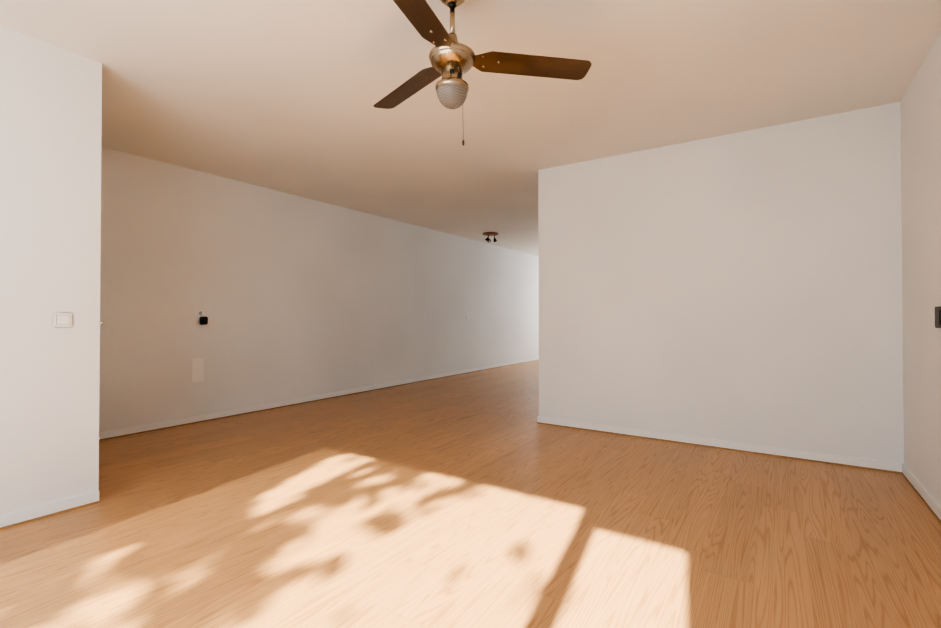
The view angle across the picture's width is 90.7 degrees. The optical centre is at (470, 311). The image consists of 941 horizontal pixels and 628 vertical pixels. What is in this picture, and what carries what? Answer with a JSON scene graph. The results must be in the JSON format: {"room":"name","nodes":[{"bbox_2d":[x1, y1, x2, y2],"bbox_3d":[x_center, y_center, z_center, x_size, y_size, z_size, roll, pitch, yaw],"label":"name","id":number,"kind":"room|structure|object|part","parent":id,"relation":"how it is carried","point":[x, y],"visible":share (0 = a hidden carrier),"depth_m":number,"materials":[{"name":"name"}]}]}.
{"room":"empty living room","nodes":[
{"label":"empty living room","id":0,"kind":"room"},
{"bbox_2d":[0,25,101,514],"bbox_3d":[-2.875,-0.185,1.807,0.100,2.600,2.330,0,-1,33],"label":"wall","id":1,"kind":"structure","parent":0,"point":[50,161],"depth_m":2.56,"materials":[{"name":"paint"}]},
{"bbox_2d":[0,490,98,529],"bbox_3d":[-2.773,1.075,1.846,0.012,0.058,2.130,0,-1,33],"label":"baseboard","id":2,"kind":"structure","parent":1,"relation":"attached to","point":[41,510],"depth_m":2.54,"materials":[{"name":"white wood"}]},
{"bbox_2d":[52,312,72,327],"bbox_3d":[-2.281,0.048,2.601,0.015,0.086,0.090,0,-1,33],"label":"light switch","id":3,"kind":"object","parent":1,"relation":"attached to","point":[62,319],"visible":1,"depth_m":2.59,"materials":[{"name":"white plastic"}]},
{"bbox_2d":[99,147,538,432],"bbox_3d":[-0.344,-0.112,8.642,0.100,2.600,12.070,0,-1,33],"label":"wall","id":4,"kind":"structure","parent":0,"point":[293,296],"depth_m":5.49,"materials":[{"name":"paint"}]},
{"bbox_2d":[192,358,203,381],"bbox_3d":[-2.812,0.607,4.794,0.008,0.237,0.110,0,-1,33],"label":"electrical outlet cover","id":5,"kind":"object","parent":4,"relation":"attached to","point":[198,371],"visible":1,"depth_m":4.79,"materials":[{"name":"white plastic"}]},
{"bbox_2d":[196,310,207,324],"bbox_3d":[-2.776,0.063,4.807,0.060,0.152,0.094,0,-1,33],"label":"electrical outlet","id":6,"kind":"object","parent":4,"relation":"attached to","point":[201,319],"visible":1,"depth_m":4.80,"materials":[{"name":"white plastic"}]},
{"bbox_3d":[-2.800,0.062,4.815,0.010,0.150,0.082,0,-1,33],"label":"plate","id":7,"kind":"part","parent":6,"relation":"part of","materials":[{"name":"white plastic"}]},
{"bbox_2d":[99,357,538,440],"bbox_3d":[-0.297,1.147,8.598,0.012,0.058,11.870,0,-1,33],"label":"baseboard","id":8,"kind":"structure","parent":4,"relation":"attached to","point":[129,430],"depth_m":5.46,"materials":[{"name":"white wood"}]},
{"bbox_2d":[0,360,940,627],"bbox_3d":[1.474,1.211,6.094,5.925,0.100,14.300,0,-1,33],"label":"floor","id":9,"kind":"structure","parent":0,"point":[482,498],"depth_m":2.37,"materials":[{"name":"brown wood"}]},
{"bbox_2d":[0,0,940,255],"bbox_3d":[1.474,-1.489,6.123,5.925,0.100,14.300,0,-1,33],"label":"ceiling","id":10,"kind":"structure","parent":0,"point":[284,96],"depth_m":3.02,"materials":[{"name":"paint"}]},
{"bbox_2d":[373,0,590,145],"bbox_3d":[-0.182,-1.116,2.080,1.146,0.731,1.126,0,-1,33],"label":"fan","id":11,"kind":"object","parent":10,"relation":"hanging from","point":[452,59],"visible":1,"depth_m":2.10,"materials":[{"name":"brown wood"}]},
{"label":"blade","id":12,"kind":"part","parent":11,"relation":"part of","materials":[{"name":"brown wood"}]},
{"label":"blade","id":13,"kind":"part","parent":11,"relation":"part of","materials":[{"name":"brown wood"}]},
{"bbox_3d":[-0.083,-1.173,2.115,0.212,0.164,0.212,0,-1,33],"label":"motor","id":14,"kind":"part","parent":11,"relation":"part of","materials":[{"name":"metal"}]},
{"bbox_3d":[-0.083,-1.314,2.116,0.023,0.165,0.023,0,-1,33],"label":"rod","id":15,"kind":"part","parent":11,"relation":"part of","materials":[{"name":"metal"}]},
{"bbox_3d":[-0.083,-0.962,2.112,0.142,0.079,0.142,0,-1,33],"label":"glass","id":16,"kind":"part","parent":11,"relation":"part of","materials":[{"name":"white glass"}]},
{"label":"blade","id":17,"kind":"part","parent":11,"relation":"part of","materials":[{"name":"brown wood"}]},
{"bbox_2d":[482,232,498,241],"bbox_3d":[0.363,-1.334,8.447,0.294,0.160,0.294,0,-1,33],"label":"spotlight fixture","id":18,"kind":"object","parent":10,"relation":"attached to","point":[488,234],"visible":1,"depth_m":8.42,"materials":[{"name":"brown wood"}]},
{"bbox_2d":[538,102,903,463],"bbox_3d":[4.291,-0.123,7.611,2.875,2.600,8.690,0,-1,33],"label":"wall","id":19,"kind":"structure","parent":0,"point":[744,287],"depth_m":3.80,"materials":[{"name":"paint"}]},
{"bbox_2d":[537,416,901,473],"bbox_3d":[1.849,1.098,3.996,2.787,0.058,0.012,0,-1,33],"label":"baseboard","id":20,"kind":"structure","parent":19,"relation":"attached to","point":[863,462],"depth_m":3.78,"materials":[{"name":"white wood"}]},
{"bbox_2d":[900,32,940,505],"bbox_3d":[1.514,-0.195,0.878,0.100,2.600,5.610,0,-1,33],"label":"wall","id":21,"kind":"structure","parent":0,"point":[920,107],"depth_m":2.79,"materials":[{"name":"paint"}]},
{"bbox_2d":[902,463,940,522],"bbox_3d":[1.522,1.066,0.979,0.012,0.058,5.410,0,-1,33],"label":"baseboard","id":22,"kind":"structure","parent":21,"relation":"attached to","point":[929,499],"depth_m":2.78,"materials":[{"name":"white wood"}]},
{"bbox_2d":[935,306,940,327],"bbox_3d":[2.509,0.033,2.489,0.015,0.116,0.130,0,-1,33],"label":"light switch","id":23,"kind":"object","parent":21,"relation":"attached to","point":[938,317],"visible":1,"depth_m":2.48,"materials":[{"name":"black plastic"}]}
]}

